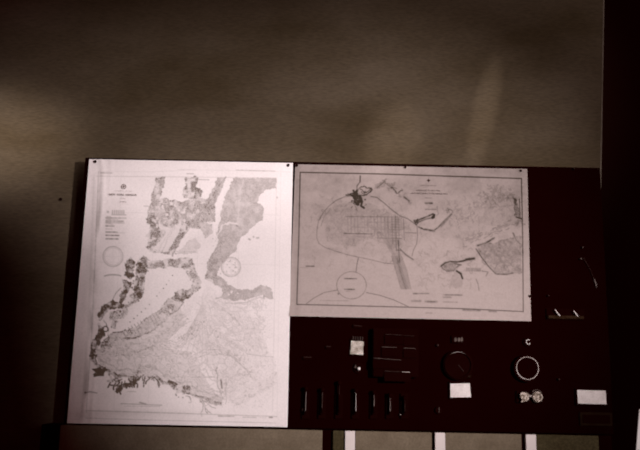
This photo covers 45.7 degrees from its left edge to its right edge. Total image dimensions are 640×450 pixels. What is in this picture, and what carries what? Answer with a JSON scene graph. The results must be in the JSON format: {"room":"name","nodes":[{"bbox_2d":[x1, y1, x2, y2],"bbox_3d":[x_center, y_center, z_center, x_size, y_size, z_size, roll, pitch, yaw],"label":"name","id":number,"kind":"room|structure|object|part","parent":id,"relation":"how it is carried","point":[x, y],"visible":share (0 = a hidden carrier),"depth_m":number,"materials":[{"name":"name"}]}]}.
{"room":"control room","nodes":[
{"label":"control room","id":0,"kind":"room"},
{"bbox_2d":[0,0,602,449],"bbox_3d":[-1.143,-0.222,3.200,4.904,4.200,0.060,1,-11,0],"label":"wall","id":1,"kind":"structure","parent":0,"point":[430,82],"depth_m":3.24,"materials":[{"name":"paint"}]},
{"bbox_2d":[64,158,613,433],"bbox_3d":[0.082,0.267,3.032,2.106,1.055,0.094,1,-11,0],"label":"board","id":2,"kind":"object","parent":1,"relation":"attached to","point":[565,203],"depth_m":2.97,"materials":[{"name":"black metal"}]},
{"bbox_2d":[67,159,292,426],"bbox_3d":[-0.535,0.251,2.995,0.843,1.046,0.011,1,-11,0],"label":"chart","id":3,"kind":"object","parent":2,"relation":"attached to","point":[183,318],"visible":1,"depth_m":3.00,"materials":[{"name":"paper"}]},
{"bbox_2d":[302,386,309,418],"bbox_3d":[-0.054,0.681,2.914,0.030,0.122,0.026,1,-11,0],"label":"switch","id":4,"kind":"object","parent":2,"relation":"attached to","point":[305,396],"visible":1,"depth_m":2.91,"materials":[{"name":"metal"}]},
{"bbox_3d":[-0.054,0.676,2.910,0.009,0.086,0.009,1,-11,0],"label":"lever","id":5,"kind":"part","parent":4,"relation":"part of","materials":[{"name":"silver metal"}]},
{"bbox_3d":[-0.048,0.517,2.955,0.036,0.012,0.008,1,-11,0],"label":"label strip","id":6,"kind":"part","parent":2,"relation":"part of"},
{"bbox_2d":[318,387,325,418],"bbox_3d":[0.009,0.683,2.914,0.030,0.118,0.026,1,-11,0],"label":"switch","id":7,"kind":"object","parent":2,"relation":"attached to","point":[321,396],"visible":1,"depth_m":2.91,"materials":[{"name":"metal"}]},
{"bbox_3d":[0.009,0.678,2.910,0.009,0.083,0.009,1,-11,0],"label":"lever","id":8,"kind":"part","parent":7,"relation":"part of","materials":[{"name":"silver metal"}]},
{"bbox_2d":[335,380,342,418],"bbox_3d":[0.073,0.670,2.917,0.030,0.144,0.026,1,-11,0],"label":"switch","id":9,"kind":"object","parent":2,"relation":"attached to","point":[338,396],"visible":1,"depth_m":2.92,"materials":[{"name":"metal"}]},
{"bbox_3d":[0.073,0.665,2.913,0.009,0.109,0.009,1,-11,0],"label":"lever","id":10,"kind":"part","parent":9,"relation":"part of","materials":[{"name":"black metal"}]},
{"bbox_3d":[0.073,0.696,2.921,0.030,0.095,0.008,1,-11,0],"label":"plate","id":11,"kind":"part","parent":9,"relation":"part of","materials":[{"name":"brown metal"}]},
{"bbox_2d":[352,388,359,418],"bbox_3d":[0.137,0.684,2.914,0.030,0.116,0.026,1,-11,0],"label":"switch","id":12,"kind":"object","parent":2,"relation":"attached to","point":[355,396],"visible":1,"depth_m":2.91,"materials":[{"name":"metal"}]},
{"bbox_3d":[0.137,0.679,2.910,0.009,0.081,0.009,1,-11,0],"label":"lever","id":13,"kind":"part","parent":12,"relation":"part of","materials":[{"name":"silver metal"}]},
{"bbox_2d":[350,337,363,355],"bbox_3d":[0.144,0.472,2.963,0.053,0.073,0.010,1,-11,0],"label":"ticket","id":14,"kind":"object","parent":2,"relation":"attached to","point":[356,345],"visible":1,"depth_m":2.96,"materials":[{"name":"paper"}]},
{"bbox_3d":[0.150,0.553,2.941,0.040,0.040,0.022,1,-11,0],"label":"toggle knob","id":15,"kind":"part","parent":2,"relation":"part of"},
{"bbox_2d":[370,390,377,418],"bbox_3d":[0.207,0.688,2.914,0.030,0.108,0.026,1,-11,0],"label":"switch","id":16,"kind":"object","parent":2,"relation":"attached to","point":[373,396],"visible":1,"depth_m":2.91,"materials":[{"name":"metal"}]},
{"bbox_3d":[0.207,0.683,2.910,0.009,0.073,0.009,1,-11,0],"label":"lever","id":17,"kind":"part","parent":16,"relation":"part of","materials":[{"name":"silver metal"}]},
{"bbox_2d":[386,393,393,418],"bbox_3d":[0.268,0.693,2.913,0.030,0.097,0.026,1,-11,0],"label":"switch","id":18,"kind":"object","parent":2,"relation":"attached to","point":[389,396],"visible":1,"depth_m":2.92,"materials":[{"name":"metal"}]},
{"bbox_3d":[0.268,0.688,2.909,0.009,0.062,0.009,1,-11,0],"label":"lever","id":19,"kind":"part","parent":18,"relation":"part of","materials":[{"name":"silver metal"}]},
{"bbox_2d":[372,328,418,381],"bbox_3d":[0.292,0.503,2.943,0.178,0.201,0.039,1,-11,0],"label":"case","id":20,"kind":"object","parent":2,"relation":"attached to","point":[395,352],"visible":1,"depth_m":2.93,"materials":[{"name":"metal"}]},
{"bbox_3d":[0.258,0.536,2.924,0.112,0.034,0.006,1,-11,0],"label":"drawer","id":21,"kind":"part","parent":20,"relation":"part of","materials":[{"name":"brown wood"}]},
{"bbox_3d":[0.268,0.492,2.932,0.063,0.034,0.006,1,-11,0],"label":"drawer","id":22,"kind":"part","parent":20,"relation":"part of","materials":[{"name":"brown wood"}]},
{"bbox_3d":[0.287,0.445,2.942,0.075,0.034,0.006,1,-11,0],"label":"drawer","id":23,"kind":"part","parent":20,"relation":"part of","materials":[{"name":"brown wood"}]},
{"bbox_3d":[0.297,0.583,2.915,0.103,0.034,0.006,1,-11,0],"label":"drawer","id":24,"kind":"part","parent":20,"relation":"part of","materials":[{"name":"brown wood"}]},
{"bbox_3d":[0.344,0.449,2.941,0.045,0.034,0.006,1,-11,0],"label":"drawer","id":25,"kind":"part","parent":20,"relation":"part of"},
{"bbox_3d":[0.346,0.496,2.932,0.051,0.034,0.006,1,-11,0],"label":"drawer","id":26,"kind":"part","parent":20,"relation":"part of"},
{"bbox_2d":[400,393,407,418],"bbox_3d":[0.324,0.694,2.913,0.030,0.095,0.026,1,-11,0],"label":"switch","id":27,"kind":"object","parent":2,"relation":"attached to","point":[403,396],"visible":1,"depth_m":2.92,"materials":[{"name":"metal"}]},
{"bbox_2d":[289,164,530,320],"bbox_3d":[0.362,0.065,3.038,0.954,0.618,0.005,1,-11,0],"label":"chart","id":28,"kind":"object","parent":2,"relation":"attached to","point":[450,243],"visible":1,"depth_m":3.04,"materials":[{"name":"paper"}]},
{"bbox_2d":[435,406,441,413],"bbox_3d":[0.456,0.711,2.918,0.027,0.027,0.011,1,-11,0],"label":"screw","id":29,"kind":"object","parent":2,"relation":"attached to","point":[438,409],"visible":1,"depth_m":2.92,"materials":[{"name":"metal"}]},
{"bbox_2d":[451,336,463,342],"bbox_3d":[0.538,0.447,2.970,0.050,0.028,0.010,1,-11,0],"label":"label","id":30,"kind":"structure","parent":2,"relation":"attached to","point":[454,339],"depth_m":2.97,"materials":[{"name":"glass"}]},
{"bbox_3d":[0.535,0.542,2.945,0.116,0.116,0.022,1,-11,0],"label":"arched dial","id":31,"kind":"part","parent":2,"relation":"part of","materials":[{"name":"black metal"}]},
{"bbox_2d":[449,381,471,398],"bbox_3d":[0.542,0.638,2.930,0.089,0.066,0.010,1,-11,0],"label":"card","id":32,"kind":"object","parent":2,"relation":"attached to","point":[457,390],"visible":1,"depth_m":2.93,"materials":[{"name":"white paper"}]},
{"bbox_2d":[513,355,540,381],"bbox_3d":[0.801,0.554,2.943,0.104,0.104,0.024,1,-11,0],"label":"gauge","id":33,"kind":"object","parent":2,"relation":"attached to","point":[526,368],"visible":1,"depth_m":2.93,"materials":[{"name":"metal"}]},
{"bbox_2d":[523,337,532,346],"bbox_3d":[0.812,0.457,2.968,0.036,0.036,0.012,1,-11,0],"label":"ring","id":34,"kind":"object","parent":2,"relation":"attached to","point":[527,341],"visible":1,"depth_m":2.97,"materials":[{"name":"metal"}]},
{"bbox_2d":[516,389,543,402],"bbox_3d":[0.809,0.658,2.922,0.108,0.053,0.025,1,-11,0],"label":"fitting","id":35,"kind":"object","parent":2,"relation":"attached to","point":[533,396],"visible":1,"depth_m":2.92,"materials":[{"name":"metal"}]},
{"bbox_3d":[0.784,0.661,2.916,0.034,0.039,0.012,1,-11,0],"label":"square knob","id":36,"kind":"part","parent":35,"relation":"part of","materials":[{"name":"silver metal"}]},
{"bbox_3d":[0.834,0.660,2.918,0.041,0.041,0.017,1,-11,0],"label":"round knob","id":37,"kind":"part","parent":35,"relation":"part of","materials":[{"name":"silver metal"}]},
{"bbox_3d":[0.965,0.350,2.984,0.150,0.044,0.022,1,-11,0],"label":"peg bracket","id":38,"kind":"part","parent":2,"relation":"part of","materials":[{"name":"metal"}]},
{"bbox_2d":[575,388,607,405],"bbox_3d":[1.047,0.663,2.928,0.124,0.066,0.010,1,-11,0],"label":"card","id":39,"kind":"object","parent":2,"relation":"attached to","point":[583,396],"visible":1,"depth_m":2.92,"materials":[{"name":"white paper"}]},
{"bbox_2d":[579,412,612,425],"bbox_3d":[1.059,0.744,2.915,0.125,0.050,0.008,1,-11,0],"label":"plate","id":40,"kind":"object","parent":2,"relation":"attached to","point":[586,418],"visible":1,"depth_m":2.91,"materials":[{"name":"brown metal"}]},
{"bbox_2d":[600,0,603,177],"bbox_3d":[1.170,-0.176,3.200,0.288,4.200,0.061,1,-11,0],"label":"trim","id":41,"kind":"structure","parent":1,"relation":"attached to","point":[603,0],"depth_m":3.24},
{"bbox_2d":[601,0,639,449],"bbox_3d":[2.600,0.046,4.207,5.200,4.200,0.060,1,-11,0],"label":"wall","id":42,"kind":"structure","parent":0,"point":[620,171],"depth_m":4.20,"materials":[{"name":"black paint"}]},
{"bbox_3d":[-0.233,1.623,1.418,11.600,0.060,5.200,1,-11,0],"label":"floor","id":43,"kind":"structure","parent":0,"visible":0},
{"bbox_2d":[40,423,611,449],"bbox_3d":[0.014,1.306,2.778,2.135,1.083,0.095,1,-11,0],"label":"storage cabinet","id":44,"kind":"object","parent":43,"relation":"on","point":[54,436],"visible":1,"depth_m":2.83,"materials":[{"name":"black metal"}]},
{"bbox_3d":[-0.490,1.260,2.747,0.978,1.023,0.012,1,-11,0],"label":"brown panel","id":45,"kind":"part","parent":44,"relation":"part of","materials":[{"name":"brown wood"}]},
{"bbox_3d":[0.059,1.271,2.747,0.040,1.023,0.012,1,-11,0],"label":"narrow panel","id":46,"kind":"part","parent":44,"relation":"part of","materials":[{"name":"brown wood"}]},
{"bbox_3d":[0.265,1.276,2.747,0.285,1.023,0.012,1,-11,0],"label":"brown panel","id":47,"kind":"part","parent":44,"relation":"part of","materials":[{"name":"brown wood"}]},
{"bbox_3d":[0.600,1.282,2.747,0.283,1.023,0.012,1,-11,0],"label":"brown panel","id":48,"kind":"part","parent":44,"relation":"part of","materials":[{"name":"brown wood"}]},
{"bbox_3d":[0.913,1.288,2.747,0.232,1.023,0.012,1,-11,0],"label":"brown panel","id":49,"kind":"part","parent":44,"relation":"part of","materials":[{"name":"brown wood"}]},
{"bbox_2d":[636,409,639,449],"bbox_3d":[1.149,1.274,2.753,0.234,1.184,0.040,1,-11,0],"label":"post","id":50,"kind":"object","parent":43,"relation":"on","point":[638,429],"visible":1,"depth_m":2.83,"materials":[{"name":"paint"}]}
]}

